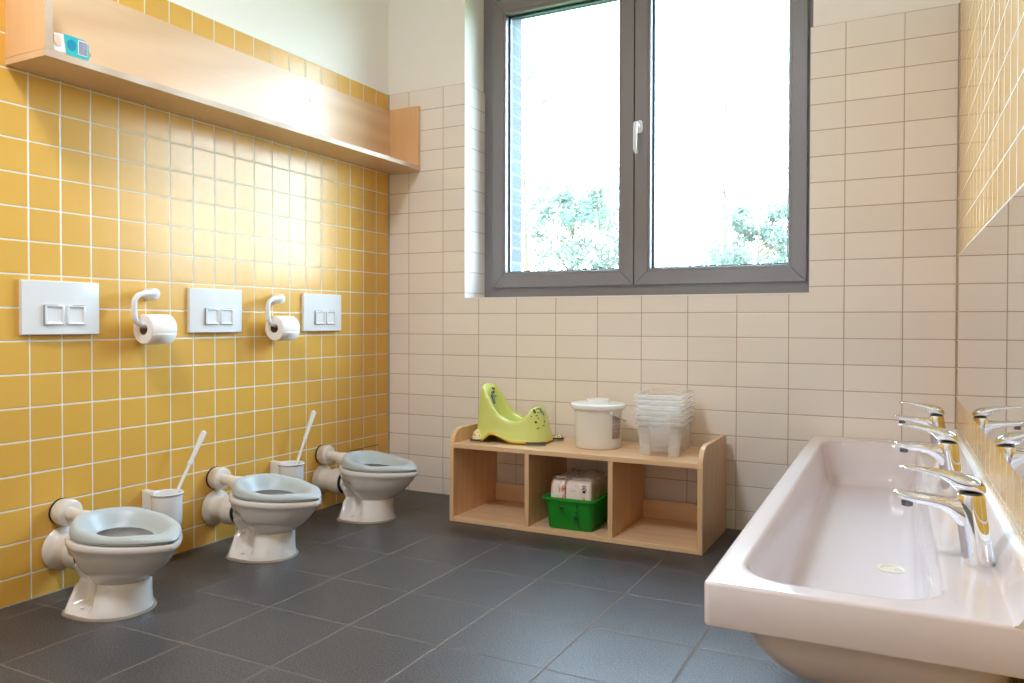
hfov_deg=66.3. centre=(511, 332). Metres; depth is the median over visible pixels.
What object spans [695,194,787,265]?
tree
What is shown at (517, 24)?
trim
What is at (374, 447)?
hatch
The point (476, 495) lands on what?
shelf unit
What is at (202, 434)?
toilet brush
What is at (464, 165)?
trim
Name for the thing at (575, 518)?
print
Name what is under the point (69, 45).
pack
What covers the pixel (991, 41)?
wall
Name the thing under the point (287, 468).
toilet brush holder
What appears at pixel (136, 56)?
wall shelf
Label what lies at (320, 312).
flush plate
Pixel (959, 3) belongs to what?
trim
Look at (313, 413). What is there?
toilet brush
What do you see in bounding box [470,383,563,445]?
potty
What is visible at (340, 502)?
trim
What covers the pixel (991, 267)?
wall mirror
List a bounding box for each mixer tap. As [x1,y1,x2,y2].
[893,465,993,567]
[894,401,945,443]
[894,423,961,493]
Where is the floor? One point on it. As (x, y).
(420, 595)
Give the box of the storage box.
[542,491,607,531]
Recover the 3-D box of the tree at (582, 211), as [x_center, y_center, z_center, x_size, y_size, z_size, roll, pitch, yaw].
[1.311,-0.866,14.815,2.556,4.230,2.993,0,1,-12]
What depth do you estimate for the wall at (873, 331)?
3.17 m
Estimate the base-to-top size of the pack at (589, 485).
0.196 m
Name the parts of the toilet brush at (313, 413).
rod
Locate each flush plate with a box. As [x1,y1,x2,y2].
[19,279,98,334]
[187,288,241,332]
[302,293,340,330]
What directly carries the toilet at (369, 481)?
on the floor
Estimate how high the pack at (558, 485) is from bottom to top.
0.196 m
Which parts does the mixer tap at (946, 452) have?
lever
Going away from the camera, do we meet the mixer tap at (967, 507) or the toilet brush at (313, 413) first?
the mixer tap at (967, 507)
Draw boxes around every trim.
[0,502,342,608]
[388,95,389,453]
[404,489,741,530]
[464,165,464,297]
[464,293,808,298]
[513,19,521,270]
[521,0,618,19]
[955,3,959,428]
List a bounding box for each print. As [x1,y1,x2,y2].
[54,34,60,44]
[559,502,577,520]
[612,415,620,438]
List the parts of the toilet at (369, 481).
bowl, seat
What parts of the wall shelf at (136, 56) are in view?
panel, panel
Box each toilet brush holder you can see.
[142,489,183,523]
[270,460,304,479]
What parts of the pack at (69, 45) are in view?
code panel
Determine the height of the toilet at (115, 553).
0.288 m
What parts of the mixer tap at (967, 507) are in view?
lever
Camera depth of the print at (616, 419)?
3.14 m
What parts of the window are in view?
sash, handle, handle plate, sash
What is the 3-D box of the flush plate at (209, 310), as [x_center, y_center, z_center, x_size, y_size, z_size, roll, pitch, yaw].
[-1.117,-0.083,2.972,0.028,0.165,0.248,0,1,27]
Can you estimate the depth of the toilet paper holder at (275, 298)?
3.15 m
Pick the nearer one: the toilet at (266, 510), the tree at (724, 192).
the toilet at (266, 510)
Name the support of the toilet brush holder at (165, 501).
attached to the wall at (126, 197)
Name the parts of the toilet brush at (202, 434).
rod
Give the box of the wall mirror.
[958,185,1023,480]
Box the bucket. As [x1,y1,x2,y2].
[571,398,625,449]
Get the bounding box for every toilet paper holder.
[131,288,159,327]
[265,294,284,327]
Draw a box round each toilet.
[42,498,182,621]
[201,467,321,563]
[312,445,416,523]
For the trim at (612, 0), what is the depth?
3.94 m
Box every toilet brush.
[175,431,206,493]
[295,410,315,464]
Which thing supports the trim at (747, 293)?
attached to the wall at (873, 331)
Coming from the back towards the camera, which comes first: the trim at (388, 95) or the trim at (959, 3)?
the trim at (388, 95)
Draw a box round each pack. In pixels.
[53,32,89,61]
[551,471,582,497]
[566,471,607,500]
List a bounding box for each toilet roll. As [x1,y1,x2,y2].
[133,314,176,344]
[265,316,299,340]
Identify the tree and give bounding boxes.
[522,54,574,270]
[522,176,618,269]
[656,6,788,265]
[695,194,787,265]
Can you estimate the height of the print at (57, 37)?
0.031 m
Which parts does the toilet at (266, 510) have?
bowl, seat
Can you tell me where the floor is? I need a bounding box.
[0,490,819,682]
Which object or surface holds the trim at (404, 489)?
attached to the wall at (873, 331)
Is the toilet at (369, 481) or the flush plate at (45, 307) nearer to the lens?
the flush plate at (45, 307)
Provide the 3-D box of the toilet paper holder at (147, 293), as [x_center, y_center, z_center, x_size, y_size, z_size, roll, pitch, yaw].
[-1.250,-0.083,2.665,0.074,0.141,0.136,0,1,27]
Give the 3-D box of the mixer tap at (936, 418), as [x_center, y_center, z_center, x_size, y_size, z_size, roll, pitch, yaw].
[1.371,0.319,2.628,0.164,0.174,0.048,0,1,26]
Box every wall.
[0,0,388,607]
[389,0,959,529]
[956,0,1023,682]
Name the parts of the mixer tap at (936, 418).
lever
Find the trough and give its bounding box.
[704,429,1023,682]
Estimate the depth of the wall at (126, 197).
2.85 m
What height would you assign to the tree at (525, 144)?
7.608 m
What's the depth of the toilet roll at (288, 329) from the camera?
3.18 m
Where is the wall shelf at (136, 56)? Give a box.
[5,0,419,172]
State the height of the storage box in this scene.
0.128 m
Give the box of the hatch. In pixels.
[350,444,378,451]
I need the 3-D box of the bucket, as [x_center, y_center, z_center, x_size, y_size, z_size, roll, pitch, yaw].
[0.354,0.369,3.213,0.226,0.197,0.227,0,1,27]
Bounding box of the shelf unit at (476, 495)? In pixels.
[450,423,725,555]
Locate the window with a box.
[484,0,812,296]
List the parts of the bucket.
bucket lid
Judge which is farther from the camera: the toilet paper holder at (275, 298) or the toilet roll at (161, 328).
the toilet paper holder at (275, 298)
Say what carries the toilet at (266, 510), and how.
on the floor
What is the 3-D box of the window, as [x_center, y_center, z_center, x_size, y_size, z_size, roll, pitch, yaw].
[0.549,-0.945,3.550,1.565,1.564,0.158,0,1,27]
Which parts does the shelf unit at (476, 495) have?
panel, rail, rail, panel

